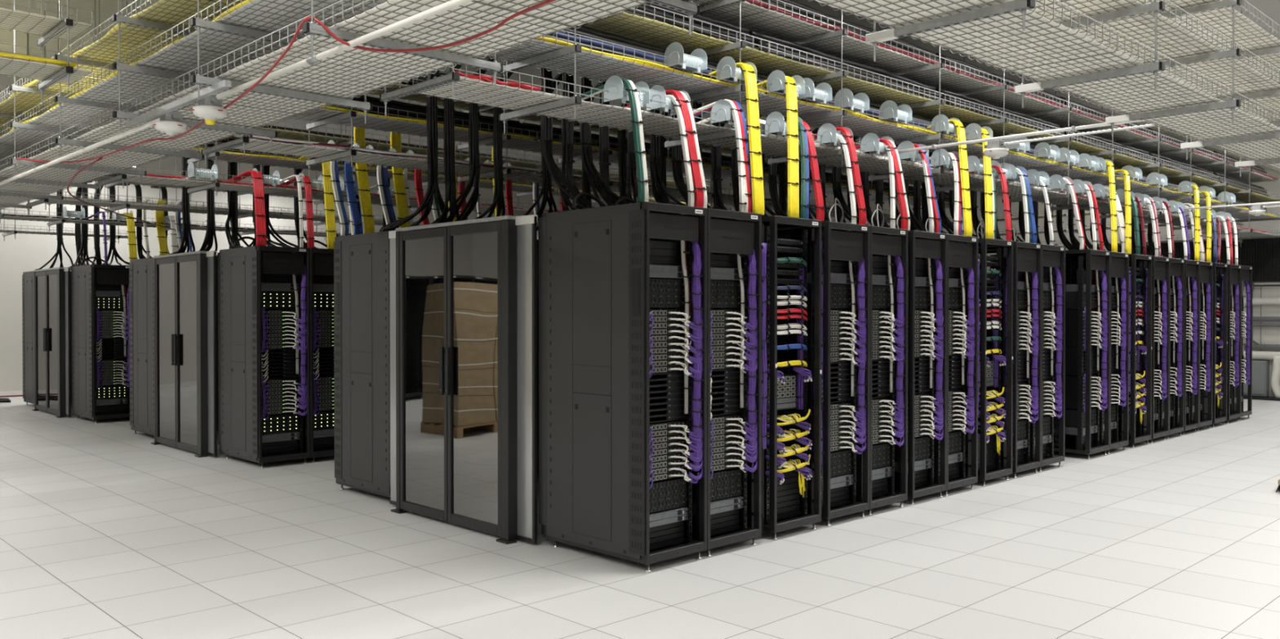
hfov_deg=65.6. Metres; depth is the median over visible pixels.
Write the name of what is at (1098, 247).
whip
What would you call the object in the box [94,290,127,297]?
shelf
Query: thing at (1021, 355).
enclosure
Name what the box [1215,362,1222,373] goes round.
fibre fanout
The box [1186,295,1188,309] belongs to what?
module
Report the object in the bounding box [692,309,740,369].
chassis
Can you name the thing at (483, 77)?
cable bundle
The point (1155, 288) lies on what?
shelf
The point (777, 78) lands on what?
waterfall
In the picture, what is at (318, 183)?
waterfall
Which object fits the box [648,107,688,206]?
whip
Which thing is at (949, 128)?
waterfall
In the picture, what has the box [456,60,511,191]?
hanger
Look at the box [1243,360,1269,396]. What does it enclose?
base cabinet
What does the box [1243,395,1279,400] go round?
base rail
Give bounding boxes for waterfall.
[62,206,84,219]
[111,210,133,222]
[164,216,169,224]
[186,161,217,181]
[250,168,279,186]
[298,173,324,190]
[327,140,359,163]
[338,177,358,194]
[365,145,396,167]
[377,186,395,195]
[406,150,426,172]
[483,160,511,179]
[603,75,649,106]
[646,84,690,115]
[664,42,706,72]
[711,99,747,127]
[716,56,756,84]
[764,111,803,137]
[766,70,804,97]
[796,77,831,103]
[817,123,853,146]
[834,88,869,112]
[860,133,894,155]
[879,100,911,123]
[897,141,928,163]
[930,114,960,136]
[930,148,959,168]
[964,123,992,142]
[967,155,991,174]
[991,160,1011,179]
[999,164,1026,181]
[1004,133,1030,152]
[1026,168,1049,186]
[1034,142,1059,159]
[1047,174,1072,191]
[1053,147,1079,164]
[1068,178,1093,195]
[1075,153,1099,169]
[1089,157,1113,173]
[1092,183,1109,199]
[1115,188,1134,204]
[1120,164,1142,180]
[1133,192,1151,207]
[1146,172,1167,186]
[1148,196,1168,210]
[1166,200,1184,213]
[1177,180,1197,194]
[1184,204,1193,216]
[1198,186,1215,199]
[1200,208,1216,219]
[1214,211,1231,222]
[1217,191,1235,204]
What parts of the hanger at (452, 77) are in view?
threaded rod, threaded rod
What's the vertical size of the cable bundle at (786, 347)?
0.063 m
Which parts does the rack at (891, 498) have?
door, panel, mounting rail, louvred panel, blanking panel, mounting rail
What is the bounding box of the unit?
[1244,282,1279,396]
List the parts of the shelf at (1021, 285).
louvred panel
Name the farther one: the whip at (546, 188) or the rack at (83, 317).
the rack at (83, 317)
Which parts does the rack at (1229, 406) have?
mounting rail, frame, mounting rail, blanking panel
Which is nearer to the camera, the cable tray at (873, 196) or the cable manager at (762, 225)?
the cable manager at (762, 225)
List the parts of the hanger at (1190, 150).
threaded rod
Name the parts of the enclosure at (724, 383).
blade, blade, blade, blade, blade, blade, blade, blade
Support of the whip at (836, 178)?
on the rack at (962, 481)
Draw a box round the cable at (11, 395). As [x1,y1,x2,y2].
[0,395,22,397]
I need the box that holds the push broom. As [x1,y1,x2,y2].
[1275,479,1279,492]
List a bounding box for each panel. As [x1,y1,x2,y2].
[262,251,304,274]
[649,212,698,241]
[649,240,681,265]
[649,520,684,550]
[710,218,753,254]
[777,471,799,519]
[831,230,862,262]
[1117,237,1279,281]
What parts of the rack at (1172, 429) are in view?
mounting rail, louvred panel, mounting rail, blanking panel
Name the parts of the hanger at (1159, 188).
threaded rod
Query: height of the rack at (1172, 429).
2.462 m
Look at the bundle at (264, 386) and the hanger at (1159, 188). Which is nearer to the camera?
the bundle at (264, 386)
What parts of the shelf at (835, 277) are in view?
louvred panel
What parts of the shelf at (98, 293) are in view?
louvred panel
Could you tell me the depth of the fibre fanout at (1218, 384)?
15.12 m
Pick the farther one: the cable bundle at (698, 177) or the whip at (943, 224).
the whip at (943, 224)
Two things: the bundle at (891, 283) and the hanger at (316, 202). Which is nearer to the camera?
the bundle at (891, 283)
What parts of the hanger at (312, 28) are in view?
threaded rod, threaded rod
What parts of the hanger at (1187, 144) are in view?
threaded rod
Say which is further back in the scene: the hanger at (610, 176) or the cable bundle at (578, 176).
the hanger at (610, 176)
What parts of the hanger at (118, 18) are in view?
threaded rod, threaded rod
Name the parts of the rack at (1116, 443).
slotted post, mounting rail, louvred panel, mounting rail, blanking panel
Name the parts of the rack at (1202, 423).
mounting rail, mounting rail, blanking panel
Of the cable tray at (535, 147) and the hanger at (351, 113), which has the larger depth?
the cable tray at (535, 147)
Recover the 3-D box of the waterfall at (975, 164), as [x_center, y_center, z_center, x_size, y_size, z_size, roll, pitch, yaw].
[3.544,-1.615,10.444,0.262,0.193,0.196,0,1,-44]
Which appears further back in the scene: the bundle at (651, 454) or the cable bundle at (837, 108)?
the cable bundle at (837, 108)
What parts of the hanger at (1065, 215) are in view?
threaded rod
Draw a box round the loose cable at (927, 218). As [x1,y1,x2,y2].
[924,217,934,231]
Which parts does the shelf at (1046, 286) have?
louvred panel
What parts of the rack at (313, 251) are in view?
door, blanking panel, louvred panel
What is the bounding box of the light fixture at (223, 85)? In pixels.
[125,80,231,127]
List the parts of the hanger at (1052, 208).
threaded rod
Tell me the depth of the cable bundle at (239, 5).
5.90 m
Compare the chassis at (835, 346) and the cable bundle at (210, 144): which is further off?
the cable bundle at (210, 144)
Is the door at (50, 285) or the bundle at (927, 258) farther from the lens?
the door at (50, 285)
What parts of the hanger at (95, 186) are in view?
threaded rod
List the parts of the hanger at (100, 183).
threaded rod, threaded rod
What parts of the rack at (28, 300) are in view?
panel, door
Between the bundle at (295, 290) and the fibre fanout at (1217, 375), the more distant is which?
the fibre fanout at (1217, 375)
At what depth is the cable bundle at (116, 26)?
7.49 m
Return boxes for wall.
[0,155,607,391]
[706,136,1279,282]
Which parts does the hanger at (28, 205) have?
threaded rod, threaded rod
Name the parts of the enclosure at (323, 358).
blade, blade, blade, blade, blade, blade, blade, blade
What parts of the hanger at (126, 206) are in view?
threaded rod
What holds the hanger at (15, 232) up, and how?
hanging from the ceiling
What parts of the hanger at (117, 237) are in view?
threaded rod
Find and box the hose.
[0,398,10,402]
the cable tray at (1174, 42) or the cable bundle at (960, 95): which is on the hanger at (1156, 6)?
the cable tray at (1174, 42)
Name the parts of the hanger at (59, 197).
threaded rod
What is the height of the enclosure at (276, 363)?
0.368 m
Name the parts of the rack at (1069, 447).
slotted post, slotted post, mounting rail, louvred panel, mounting rail, blanking panel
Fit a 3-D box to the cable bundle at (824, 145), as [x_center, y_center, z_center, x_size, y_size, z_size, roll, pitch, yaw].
[1.912,-1.525,9.003,2.392,0.041,0.097,0,1,-44]
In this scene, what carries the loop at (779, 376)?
in the rack at (771, 223)
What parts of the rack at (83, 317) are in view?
panel, mounting rail, door, louvred panel, blanking panel, mounting rail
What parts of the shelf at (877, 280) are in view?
louvred panel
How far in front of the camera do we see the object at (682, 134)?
7.04 m
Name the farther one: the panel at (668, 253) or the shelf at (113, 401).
the shelf at (113, 401)
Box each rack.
[22,271,71,406]
[71,264,129,423]
[113,268,128,413]
[128,257,154,435]
[209,258,217,432]
[217,245,311,468]
[271,248,334,462]
[317,275,333,310]
[333,230,395,500]
[538,201,706,573]
[649,208,761,557]
[670,215,822,540]
[724,221,870,526]
[777,226,907,515]
[822,230,946,504]
[856,234,977,496]
[885,238,1013,486]
[921,241,1041,478]
[951,244,1065,471]
[1001,248,1110,459]
[1043,251,1128,454]
[1047,253,1152,448]
[1072,256,1169,443]
[1092,257,1184,439]
[1111,259,1199,435]
[1129,261,1213,431]
[1186,264,1241,423]
[1194,262,1227,427]
[1218,265,1252,420]
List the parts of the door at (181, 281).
door, glass pane, handle, handle, door, glass pane, infill frame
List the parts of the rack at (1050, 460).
door, slotted post, mounting rail, louvred panel, mounting rail, blanking panel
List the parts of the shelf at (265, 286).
louvred panel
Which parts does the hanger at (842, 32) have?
threaded rod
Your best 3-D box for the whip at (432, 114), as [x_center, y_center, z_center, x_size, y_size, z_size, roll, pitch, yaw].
[-1.897,-1.583,8.959,0.703,1.569,0.931,0,1,-44]
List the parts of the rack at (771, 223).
door, slotted post, mounting rail, panel, slotted post, mounting rail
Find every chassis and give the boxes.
[94,310,127,337]
[96,359,127,385]
[261,310,299,349]
[261,377,299,414]
[298,376,334,411]
[315,310,333,347]
[649,309,684,373]
[649,419,688,481]
[681,413,742,472]
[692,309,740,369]
[768,309,851,362]
[768,401,853,452]
[848,397,891,444]
[856,310,890,359]
[885,392,931,438]
[894,310,930,356]
[925,389,962,431]
[948,310,962,355]
[960,382,1026,421]
[965,310,1026,351]
[1023,379,1051,416]
[1043,310,1051,349]
[1053,310,1097,346]
[1053,374,1097,408]
[1093,372,1115,404]
[1111,310,1116,345]
[1118,368,1157,397]
[1119,310,1157,342]
[1154,366,1173,394]
[1169,364,1188,391]
[1170,310,1173,341]
[1186,310,1188,340]
[1192,363,1201,389]
[1200,310,1202,339]
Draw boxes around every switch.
[732,262,802,269]
[746,269,802,276]
[746,278,802,285]
[777,238,802,246]
[777,246,802,254]
[958,273,997,279]
[965,279,997,284]
[965,285,997,291]
[978,255,997,261]
[979,261,997,266]
[1118,291,1139,295]
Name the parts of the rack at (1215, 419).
mounting rail, mounting rail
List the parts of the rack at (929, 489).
door, mounting rail, louvred panel, blanking panel, mounting rail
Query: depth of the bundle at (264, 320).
11.06 m
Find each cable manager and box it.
[751,222,764,533]
[810,228,822,514]
[967,261,978,477]
[1002,247,1013,468]
[1120,272,1131,440]
[1142,261,1152,435]
[1203,278,1212,421]
[1218,268,1227,417]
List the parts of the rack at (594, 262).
panel, panel, slotted post, mounting rail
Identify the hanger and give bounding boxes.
[0,0,99,197]
[0,3,62,207]
[0,33,31,215]
[0,208,4,223]
[2,208,17,241]
[8,0,146,185]
[26,10,48,214]
[37,0,73,102]
[47,190,65,231]
[53,0,204,168]
[97,0,126,195]
[102,185,120,243]
[105,180,129,218]
[111,0,277,149]
[159,156,177,231]
[186,140,219,201]
[190,0,372,124]
[201,133,248,165]
[229,164,253,226]
[239,134,254,235]
[302,0,502,88]
[305,97,356,175]
[314,124,342,226]
[323,124,359,204]
[379,64,459,115]
[408,100,417,211]
[417,102,448,218]
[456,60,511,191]
[498,28,581,133]
[515,70,554,216]
[556,82,612,200]
[591,102,622,203]
[640,0,699,35]
[662,0,746,159]
[662,107,713,206]
[729,132,782,211]
[766,10,847,174]
[809,167,855,218]
[859,137,901,223]
[865,0,1035,62]
[866,20,944,190]
[912,185,949,229]
[934,45,1008,199]
[1002,69,1072,205]
[1014,0,1164,108]
[1049,88,1116,217]
[1063,191,1078,250]
[1099,106,1162,225]
[1105,0,1241,136]
[1133,122,1194,226]
[1173,132,1228,233]
[1180,46,1279,159]
[1201,158,1252,237]
[1226,151,1242,243]
[1235,4,1279,177]
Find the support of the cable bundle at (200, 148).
in the cable tray at (248, 159)
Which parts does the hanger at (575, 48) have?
threaded rod, threaded rod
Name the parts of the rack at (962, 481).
mounting rail, louvred panel, blanking panel, mounting rail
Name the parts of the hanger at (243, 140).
threaded rod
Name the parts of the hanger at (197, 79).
threaded rod, threaded rod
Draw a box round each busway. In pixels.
[6,84,195,188]
[126,0,559,173]
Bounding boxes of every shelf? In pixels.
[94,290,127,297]
[96,398,127,405]
[261,282,299,291]
[262,431,299,443]
[297,427,334,438]
[298,284,333,292]
[649,264,688,279]
[649,506,688,528]
[681,266,743,280]
[684,495,743,515]
[778,272,853,284]
[800,474,853,491]
[840,274,893,285]
[848,466,892,481]
[894,275,932,287]
[894,458,932,472]
[919,278,964,288]
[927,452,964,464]
[965,280,1026,289]
[965,438,1028,450]
[1017,282,1053,290]
[1034,434,1052,445]
[1043,284,1097,292]
[1053,425,1097,435]
[1093,285,1116,293]
[1102,421,1117,431]
[1118,413,1158,420]
[1119,287,1157,293]
[1162,409,1173,418]
[1178,407,1189,414]
[1192,404,1203,412]
[1234,395,1243,403]
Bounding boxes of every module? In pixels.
[94,297,124,309]
[96,384,127,399]
[261,291,299,309]
[262,413,299,434]
[298,292,333,309]
[299,409,334,430]
[649,278,684,307]
[649,476,687,513]
[680,467,742,502]
[710,280,740,307]
[778,284,851,308]
[778,448,852,479]
[846,442,890,471]
[856,284,890,308]
[884,435,930,462]
[894,286,930,308]
[926,431,962,453]
[933,288,962,308]
[965,289,1026,309]
[965,419,1026,441]
[1023,415,1051,436]
[1043,291,1051,309]
[1048,408,1097,427]
[1053,292,1097,309]
[1091,404,1115,423]
[1111,293,1116,309]
[1111,397,1157,414]
[1119,294,1157,309]
[1162,395,1173,411]
[1169,392,1187,408]
[1170,295,1173,309]
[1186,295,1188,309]
[1192,390,1201,405]
[1234,384,1236,396]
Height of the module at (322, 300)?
0.200 m
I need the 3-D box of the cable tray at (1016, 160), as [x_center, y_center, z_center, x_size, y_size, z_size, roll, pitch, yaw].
[4.129,-1.907,11.505,3.044,0.109,0.615,0,1,-44]
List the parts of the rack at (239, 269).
panel, door, louvred panel, mounting rail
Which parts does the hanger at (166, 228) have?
threaded rod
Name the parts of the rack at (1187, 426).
mounting rail, mounting rail, blanking panel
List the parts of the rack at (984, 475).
door, slotted post, louvred panel, mounting rail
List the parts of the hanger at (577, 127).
threaded rod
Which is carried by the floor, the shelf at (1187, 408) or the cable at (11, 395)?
the cable at (11, 395)
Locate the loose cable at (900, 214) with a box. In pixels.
[896,213,900,228]
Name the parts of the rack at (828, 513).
door, slotted post, panel, mounting rail, louvred panel, mounting rail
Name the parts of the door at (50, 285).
door, glass pane, handle, door, glass pane, infill frame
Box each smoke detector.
[152,111,187,135]
[191,95,227,124]
[982,139,1009,159]
[1248,204,1266,216]
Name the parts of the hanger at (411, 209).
threaded rod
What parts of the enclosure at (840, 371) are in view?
blade, blade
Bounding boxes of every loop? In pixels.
[767,368,785,384]
[792,367,812,382]
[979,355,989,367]
[991,354,1006,365]
[1136,345,1146,354]
[1215,340,1223,347]
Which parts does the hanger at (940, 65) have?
threaded rod, threaded rod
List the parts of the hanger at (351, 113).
threaded rod, threaded rod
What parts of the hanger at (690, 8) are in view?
threaded rod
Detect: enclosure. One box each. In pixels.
[96,337,127,362]
[261,348,299,382]
[313,346,333,379]
[649,371,688,422]
[692,368,742,419]
[768,360,853,404]
[848,359,891,399]
[888,356,931,394]
[928,354,962,390]
[959,350,1026,383]
[1021,349,1051,379]
[1048,346,1097,375]
[1111,345,1115,372]
[1119,342,1157,367]
[1155,342,1173,365]
[1186,340,1188,364]
[1200,339,1201,362]
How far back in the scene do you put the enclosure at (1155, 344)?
13.47 m
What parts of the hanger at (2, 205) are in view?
threaded rod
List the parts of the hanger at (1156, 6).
threaded rod, threaded rod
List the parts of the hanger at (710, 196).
threaded rod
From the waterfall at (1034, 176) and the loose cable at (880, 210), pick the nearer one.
the loose cable at (880, 210)
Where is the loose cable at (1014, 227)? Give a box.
[1011,222,1017,241]
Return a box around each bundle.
[0,52,76,66]
[0,79,37,103]
[0,106,62,137]
[4,213,199,226]
[53,39,188,108]
[62,197,279,213]
[70,1,157,57]
[96,308,102,341]
[96,359,102,388]
[121,284,126,356]
[123,285,127,322]
[128,173,380,196]
[179,0,252,39]
[191,146,377,168]
[195,136,377,167]
[200,225,351,235]
[245,134,540,173]
[261,307,269,352]
[262,377,270,419]
[277,213,431,224]
[293,274,299,373]
[313,307,320,351]
[313,375,320,414]
[319,106,536,139]
[328,94,524,137]
[368,165,558,187]
[387,168,558,188]
[391,195,560,212]
[395,72,446,84]
[433,75,748,132]
[453,70,541,91]
[502,5,744,84]
[507,122,711,164]
[534,170,733,195]
[536,36,768,93]
[537,138,729,168]
[578,190,710,205]
[591,189,685,202]
[623,2,759,50]
[649,311,653,377]
[649,426,653,488]
[680,240,690,413]
[684,240,689,333]
[710,311,713,373]
[710,420,713,479]
[721,155,847,186]
[726,195,844,210]
[728,0,942,62]
[730,168,847,186]
[735,30,942,100]
[737,253,746,408]
[745,0,768,7]
[756,72,942,133]
[761,243,768,449]
[764,4,952,70]
[764,133,922,166]
[766,92,953,138]
[768,257,807,266]
[768,284,807,293]
[768,293,807,301]
[768,299,807,307]
[768,307,807,315]
[768,313,807,320]
[768,323,807,330]
[768,328,807,336]
[768,342,807,351]
[768,360,807,368]
[795,266,806,409]
[812,240,824,465]
[848,261,856,396]
[869,180,949,201]
[869,189,949,203]
[871,212,953,223]
[887,255,895,392]
[915,53,1063,104]
[927,257,930,331]
[928,257,934,388]
[935,87,1062,136]
[942,126,1062,164]
[950,68,1076,112]
[951,170,1056,191]
[952,137,1077,168]
[960,267,966,384]
[977,258,981,414]
[978,290,1001,297]
[978,297,1001,302]
[979,269,1001,275]
[979,302,1001,308]
[979,308,1001,314]
[979,312,1001,318]
[979,320,1001,325]
[979,324,1001,330]
[979,336,1001,342]
[979,348,1001,355]
[991,275,999,387]
[1004,257,1013,431]
[1024,271,1027,324]
[1025,271,1031,377]
[1044,97,1153,135]
[1049,266,1055,375]
[1059,125,1156,164]
[1066,163,1152,185]
[1075,110,1163,140]
[1075,167,1164,188]
[1075,193,1145,209]
[1083,307,1085,350]
[1083,373,1085,413]
[1094,270,1097,325]
[1095,270,1101,370]
[1115,277,1119,368]
[1128,128,1217,157]
[1128,270,1132,391]
[1135,283,1140,371]
[1135,312,1143,317]
[1135,318,1143,322]
[1135,321,1143,326]
[1135,330,1143,335]
[1135,340,1143,345]
[1136,278,1143,284]
[1136,295,1143,300]
[1136,300,1143,304]
[1136,304,1143,308]
[1136,309,1143,313]
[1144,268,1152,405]
[1148,152,1219,182]
[1155,280,1158,324]
[1156,280,1161,364]
[1159,179,1217,200]
[1160,210,1216,222]
[1161,188,1223,204]
[1162,139,1223,160]
[1172,275,1177,362]
[1186,276,1189,324]
[1187,276,1191,360]
[1201,282,1205,359]
[1213,151,1267,174]
[1213,172,1271,197]
[1215,192,1270,215]
[1215,287,1217,362]
[1220,274,1227,391]
[1227,162,1277,179]
[1227,204,1277,217]
[1230,284,1231,322]
[1231,225,1268,232]
[1231,284,1234,356]
[1242,280,1245,355]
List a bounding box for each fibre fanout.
[764,441,810,469]
[764,454,812,497]
[766,408,810,438]
[766,426,812,455]
[977,410,1004,431]
[977,422,1005,454]
[978,386,1004,408]
[978,399,1005,422]
[1128,389,1145,404]
[1128,400,1146,424]
[1135,370,1146,386]
[1135,379,1146,397]
[1207,387,1222,407]
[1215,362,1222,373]
[1215,373,1223,382]
[1215,377,1222,389]
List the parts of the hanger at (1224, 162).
threaded rod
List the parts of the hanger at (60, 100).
threaded rod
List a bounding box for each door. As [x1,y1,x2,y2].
[31,266,71,417]
[151,250,217,457]
[388,214,537,544]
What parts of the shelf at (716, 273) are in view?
louvred panel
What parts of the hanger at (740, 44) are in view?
threaded rod, threaded rod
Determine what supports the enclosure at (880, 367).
in the rack at (891, 498)
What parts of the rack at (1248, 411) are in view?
mounting rail, louvred panel, mounting rail, blanking panel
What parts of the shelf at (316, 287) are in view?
louvred panel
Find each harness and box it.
[114,284,129,387]
[283,265,307,416]
[333,311,334,408]
[667,240,703,484]
[725,249,758,472]
[839,257,866,454]
[879,255,906,447]
[920,258,944,440]
[952,267,976,434]
[1018,271,1039,423]
[1043,266,1063,418]
[1090,270,1108,411]
[1111,277,1127,406]
[1154,280,1168,400]
[1169,275,1183,397]
[1186,276,1198,395]
[1200,282,1212,391]
[1230,284,1240,387]
[1241,280,1251,385]
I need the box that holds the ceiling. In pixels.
[0,0,1279,191]
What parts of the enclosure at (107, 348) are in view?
blade, blade, blade, blade, blade, blade, blade, blade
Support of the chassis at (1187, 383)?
in the rack at (1187, 426)
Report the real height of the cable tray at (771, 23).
0.109 m
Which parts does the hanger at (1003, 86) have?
threaded rod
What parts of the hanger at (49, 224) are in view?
threaded rod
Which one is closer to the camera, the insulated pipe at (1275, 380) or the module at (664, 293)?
the module at (664, 293)
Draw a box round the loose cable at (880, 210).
[871,203,884,226]
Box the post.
[519,238,538,479]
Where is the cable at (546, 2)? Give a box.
[16,0,555,163]
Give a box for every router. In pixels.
[746,373,795,411]
[965,359,993,387]
[1118,349,1137,371]
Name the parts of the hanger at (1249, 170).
threaded rod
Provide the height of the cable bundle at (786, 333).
0.062 m
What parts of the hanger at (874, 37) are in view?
threaded rod, threaded rod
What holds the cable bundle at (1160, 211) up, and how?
on the cable tray at (1162, 216)
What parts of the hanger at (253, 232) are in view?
threaded rod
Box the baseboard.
[0,390,22,395]
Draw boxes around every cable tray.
[0,0,93,41]
[0,42,93,85]
[0,76,105,124]
[0,98,118,156]
[0,122,13,134]
[0,137,159,189]
[0,152,32,170]
[0,183,62,208]
[0,208,203,229]
[0,224,142,239]
[33,191,203,206]
[39,191,280,217]
[48,27,256,119]
[48,80,305,160]
[50,0,236,80]
[92,173,270,195]
[107,166,380,201]
[172,0,387,58]
[172,0,580,115]
[175,142,377,175]
[191,201,349,217]
[191,221,351,237]
[209,0,244,5]
[216,127,537,180]
[237,120,386,147]
[269,186,417,208]
[269,208,430,226]
[288,104,537,148]
[366,76,516,114]
[368,167,559,195]
[371,191,559,215]
[373,136,561,170]
[399,66,768,146]
[472,0,651,28]
[486,30,768,105]
[504,131,729,174]
[504,164,729,200]
[517,114,711,147]
[552,190,711,206]
[560,161,709,186]
[582,4,768,62]
[684,0,768,22]
[702,146,846,171]
[703,162,847,194]
[706,189,848,216]
[714,132,953,179]
[726,0,955,79]
[735,40,955,114]
[737,83,955,146]
[807,0,1118,71]
[832,184,949,207]
[840,169,937,186]
[844,207,953,226]
[905,171,1077,200]
[911,62,1077,118]
[915,97,1077,145]
[924,133,1077,173]
[975,222,1118,235]
[977,208,1101,222]
[1001,31,1272,135]
[1010,0,1067,8]
[1028,0,1272,90]
[1035,192,1162,214]
[1040,105,1164,146]
[1041,238,1120,246]
[1046,165,1163,193]
[1054,135,1164,169]
[1109,212,1279,228]
[1109,230,1279,244]
[1128,135,1226,166]
[1131,211,1226,226]
[1137,0,1272,44]
[1139,184,1224,205]
[1141,160,1227,186]
[1145,194,1279,209]
[1178,111,1279,171]
[1198,157,1277,182]
[1199,65,1279,127]
[1199,201,1276,220]
[1201,222,1276,237]
[1210,179,1276,201]
[1212,20,1279,84]
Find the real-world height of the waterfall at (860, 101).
0.193 m
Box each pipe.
[1244,283,1259,344]
[1244,297,1279,304]
[1244,316,1279,321]
[1244,324,1279,327]
[1244,343,1279,350]
[1244,351,1279,359]
[1253,284,1279,286]
[1271,355,1279,398]
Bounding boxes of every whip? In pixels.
[35,189,73,270]
[70,186,89,271]
[74,182,108,266]
[91,185,103,264]
[102,186,129,265]
[133,184,152,258]
[159,186,169,255]
[168,156,195,254]
[200,159,217,258]
[209,162,238,259]
[225,134,256,248]
[248,164,260,246]
[261,164,299,247]
[293,168,327,248]
[353,174,362,233]
[379,68,447,231]
[382,177,390,226]
[430,64,462,224]
[431,56,497,223]
[475,61,515,218]
[519,71,562,239]
[539,67,607,209]
[561,72,592,211]
[579,76,635,206]
[582,82,599,205]
[598,80,618,205]
[617,100,626,204]
[625,100,678,204]
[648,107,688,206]
[657,109,671,192]
[670,114,722,209]
[692,101,711,208]
[711,122,764,216]
[712,120,728,206]
[730,124,739,211]
[759,120,779,216]
[761,128,765,213]
[766,132,787,217]
[777,135,786,216]
[784,162,833,222]
[799,128,817,212]
[808,162,816,219]
[817,127,858,224]
[831,131,867,225]
[834,135,858,222]
[846,135,890,227]
[856,170,862,216]
[861,137,884,226]
[874,173,919,231]
[887,145,912,230]
[902,158,945,233]
[912,161,926,231]
[920,181,928,231]
[924,151,953,234]
[936,164,953,234]
[947,168,981,238]
[969,189,985,238]
[979,174,1003,239]
[995,194,999,236]
[1004,178,1024,242]
[1017,181,1058,251]
[1031,183,1040,244]
[1043,185,1079,249]
[1055,192,1079,249]
[1067,208,1105,250]
[1079,209,1097,249]
[1089,211,1099,250]
[1100,198,1111,251]
[1110,228,1146,255]
[1131,218,1164,257]
[1138,219,1150,255]
[1146,208,1181,258]
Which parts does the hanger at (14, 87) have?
threaded rod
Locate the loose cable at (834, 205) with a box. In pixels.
[828,197,843,222]
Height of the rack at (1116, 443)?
2.462 m
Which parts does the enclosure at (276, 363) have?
blade, blade, blade, blade, blade, blade, blade, blade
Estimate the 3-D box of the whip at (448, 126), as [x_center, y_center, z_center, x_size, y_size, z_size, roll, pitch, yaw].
[-1.755,-1.585,9.147,1.011,1.574,0.392,0,1,43]
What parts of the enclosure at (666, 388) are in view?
blade, blade, blade, blade, blade, blade, blade, blade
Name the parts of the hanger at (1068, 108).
threaded rod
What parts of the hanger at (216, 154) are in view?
threaded rod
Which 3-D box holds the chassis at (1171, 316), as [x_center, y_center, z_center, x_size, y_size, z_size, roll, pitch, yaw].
[7.105,0.088,13.933,0.474,0.435,0.558,0,1,-44]
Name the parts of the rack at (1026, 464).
slotted post, louvred panel, blanking panel, mounting rail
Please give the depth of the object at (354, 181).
11.99 m
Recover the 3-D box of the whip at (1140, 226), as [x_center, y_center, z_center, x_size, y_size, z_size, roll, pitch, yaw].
[8.457,-1.646,16.235,1.105,1.574,0.590,0,1,29]
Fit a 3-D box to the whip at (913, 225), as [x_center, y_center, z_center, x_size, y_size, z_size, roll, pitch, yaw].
[3.060,-1.603,11.205,0.884,1.574,0.547,0,1,37]
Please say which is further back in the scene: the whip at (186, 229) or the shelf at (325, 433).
the whip at (186, 229)
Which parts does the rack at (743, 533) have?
door, slotted post, mounting rail, panel, slotted post, louvred panel, mounting rail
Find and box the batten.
[759,116,766,123]
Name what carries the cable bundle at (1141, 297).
attached to the rack at (1133, 439)
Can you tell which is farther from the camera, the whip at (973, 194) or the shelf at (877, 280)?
the whip at (973, 194)
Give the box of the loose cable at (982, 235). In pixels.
[976,217,985,238]
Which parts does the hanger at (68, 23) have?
threaded rod, threaded rod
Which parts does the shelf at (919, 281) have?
louvred panel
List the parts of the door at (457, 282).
infill frame, door, glass pane, handle, handle, door, glass pane, infill frame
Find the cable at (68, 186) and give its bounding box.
[66,156,176,231]
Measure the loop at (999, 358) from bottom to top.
0.125 m
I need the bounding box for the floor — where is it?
[0,396,1279,638]
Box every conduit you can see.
[0,117,159,185]
[216,0,472,99]
[869,120,1144,155]
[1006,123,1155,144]
[1158,201,1279,210]
[1265,204,1279,207]
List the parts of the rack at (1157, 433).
door, mounting rail, mounting rail, blanking panel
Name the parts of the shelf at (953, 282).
louvred panel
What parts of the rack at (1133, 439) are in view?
door, slotted post, louvred panel, mounting rail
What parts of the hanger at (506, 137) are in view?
threaded rod, threaded rod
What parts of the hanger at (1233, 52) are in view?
threaded rod, threaded rod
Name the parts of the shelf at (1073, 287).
louvred panel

